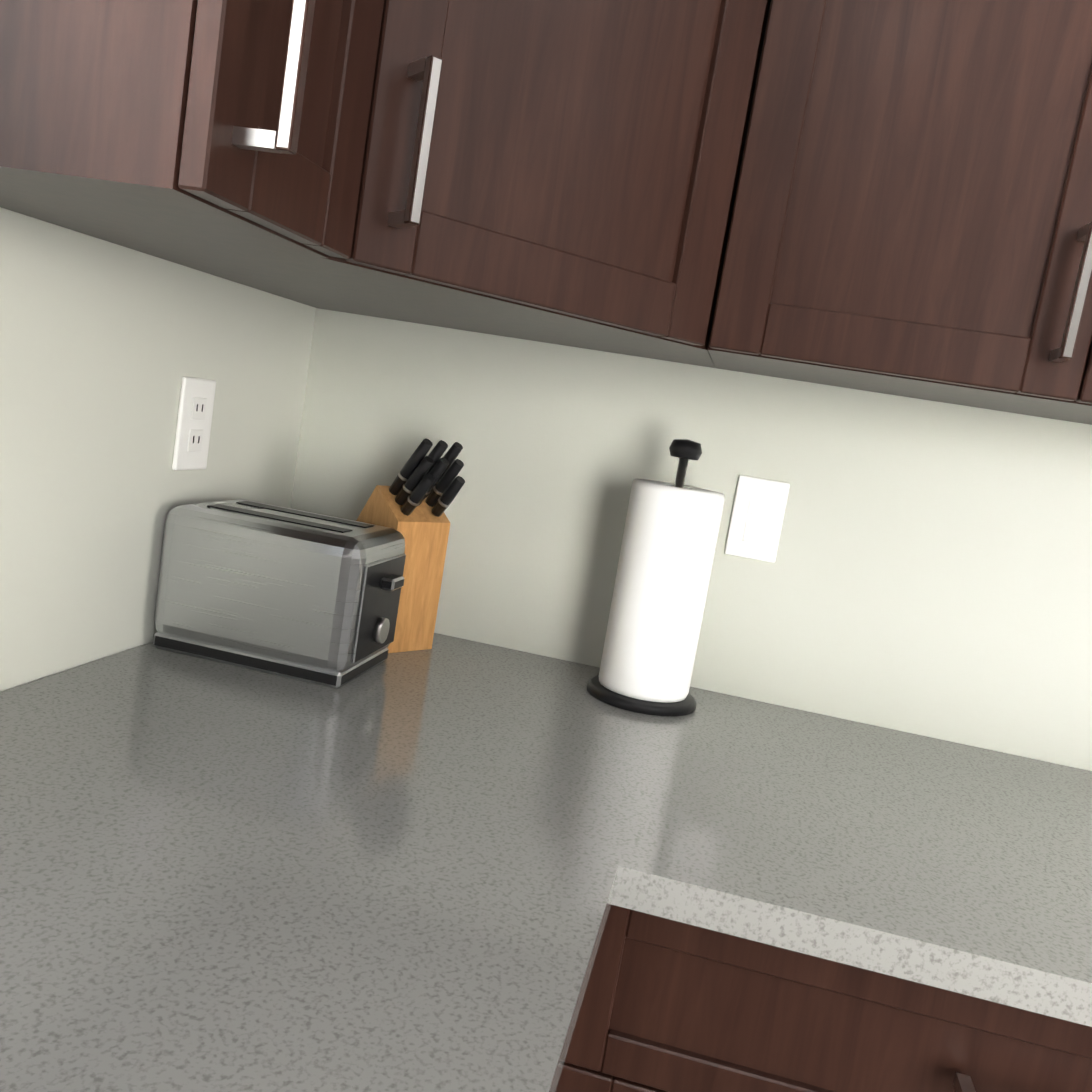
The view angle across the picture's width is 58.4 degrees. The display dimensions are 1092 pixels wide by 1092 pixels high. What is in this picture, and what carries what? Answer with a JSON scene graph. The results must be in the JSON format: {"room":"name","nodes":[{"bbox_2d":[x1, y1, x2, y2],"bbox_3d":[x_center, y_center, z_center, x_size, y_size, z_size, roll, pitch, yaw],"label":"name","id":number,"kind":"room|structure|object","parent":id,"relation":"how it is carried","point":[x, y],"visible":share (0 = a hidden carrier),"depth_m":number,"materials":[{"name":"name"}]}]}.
{"room":"kitchen","nodes":[
{"label":"kitchen","id":0,"kind":"room"},
{"bbox_2d":[0,207,315,691],"bbox_3d":[-0.867,-0.018,-0.459,0.160,2.440,4.688,11,8,10],"label":"wall","id":1,"kind":"structure","parent":0,"point":[106,347],"depth_m":1.08,"materials":[{"name":"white paint"}]},
{"bbox_2d":[0,0,383,258],"bbox_3d":[-0.239,-0.776,0.679,0.358,1.059,0.235,11,8,10],"label":"upper cabinet","id":2,"kind":"object","parent":1,"relation":"attached to","point":[243,123],"visible":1,"depth_m":0.63,"materials":[{"name":"brown wood"}]},
{"bbox_2d":[172,377,215,469],"bbox_3d":[-0.439,-0.152,1.223,0.008,0.115,0.072,11,8,10],"label":"electrical outlet plate","id":3,"kind":"object","parent":1,"relation":"attached to","point":[194,421],"visible":1,"depth_m":1.22,"materials":[{"name":"white plastic"}]},
{"bbox_2d":[33,0,770,367],"bbox_3d":[-0.033,-0.795,1.066,0.610,1.059,0.618,11,8,10],"label":"upper cabinet","id":4,"kind":"object","parent":1,"relation":"attached to","point":[563,172],"visible":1,"depth_m":0.96,"materials":[{"name":"brown wood"}]},
{"bbox_2d":[291,308,1091,770],"bbox_3d":[3.514,0.521,0.850,8.030,2.440,0.120,11,8,10],"label":"wall","id":5,"kind":"structure","parent":0,"point":[929,572],"depth_m":1.39,"materials":[{"name":"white paint"}]},
{"bbox_2d":[725,475,789,562],"bbox_3d":[0.301,-0.038,1.391,0.072,0.115,0.008,11,8,10],"label":"electrical outlet plate","id":6,"kind":"object","parent":5,"relation":"attached to","point":[757,517],"visible":1,"depth_m":1.39,"materials":[{"name":"white plastic"}]},
{"bbox_2d":[708,0,1091,424],"bbox_3d":[0.668,-0.681,1.076,0.781,1.059,0.338,11,8,10],"label":"upper cabinet","id":7,"kind":"object","parent":5,"relation":"attached to","point":[912,214],"visible":1,"depth_m":1.04,"materials":[{"name":"brown wood"}]},
{"bbox_3d":[2.744,1.927,-1.006,8.330,0.060,4.688,11,8,10],"label":"floor","id":8,"kind":"structure","parent":0,"visible":0},
{"bbox_2d":[556,905,1091,1091],"bbox_3d":[0.401,0.770,1.116,0.781,0.885,0.658,11,8,10],"label":"base cabinet","id":9,"kind":"object","parent":8,"relation":"on","point":[668,1005],"visible":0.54,"depth_m":0.83,"materials":[{"name":"brown wood"}]},
{"bbox_3d":[-0.498,0.768,0.050,0.651,0.885,0.865,11,8,10],"label":"base cabinet","id":10,"kind":"object","parent":8,"relation":"on","visible":0},
{"bbox_2d":[68,633,571,812],"bbox_3d":[-0.197,0.191,1.189,0.330,0.035,0.642,11,8,10],"label":"countertop","id":11,"kind":"structure","parent":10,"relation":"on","point":[420,726],"depth_m":1.05,"materials":[{"name":"stone"}]},
{"bbox_2d":[153,499,405,687],"bbox_3d":[-0.323,0.052,1.241,0.282,0.182,0.175,11,8,10],"label":"toaster","id":12,"kind":"object","parent":11,"relation":"on","point":[293,593],"visible":0.98,"depth_m":1.16,"materials":[{"name":"silver metal"}]},
{"bbox_2d":[356,439,464,652],"bbox_3d":[-0.208,-0.009,1.381,0.164,0.300,0.096,16,10,40],"label":"knife block","id":13,"kind":"object","parent":11,"relation":"on","point":[412,502],"visible":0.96,"depth_m":1.35,"materials":[{"name":"brown wood"}]},
{"bbox_2d":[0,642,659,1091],"bbox_3d":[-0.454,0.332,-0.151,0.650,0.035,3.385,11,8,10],"label":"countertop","id":14,"kind":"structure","parent":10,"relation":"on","point":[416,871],"depth_m":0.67,"materials":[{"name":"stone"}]},
{"bbox_2d":[612,687,1091,1026],"bbox_3d":[0.499,0.323,1.059,0.750,0.035,0.642,11,8,10],"label":"countertop","id":15,"kind":"structure","parent":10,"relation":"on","point":[964,869],"depth_m":0.94,"materials":[{"name":"stone"}]},
{"bbox_2d":[587,439,724,715],"bbox_3d":[0.158,0.033,1.309,0.150,0.355,0.150,11,8,10],"label":"paper towel holder","id":16,"kind":"object","parent":15,"relation":"on","point":[666,557],"visible":1,"depth_m":1.26,"materials":[{"name":"black plastic"},{"name":"white paper"}]}
]}

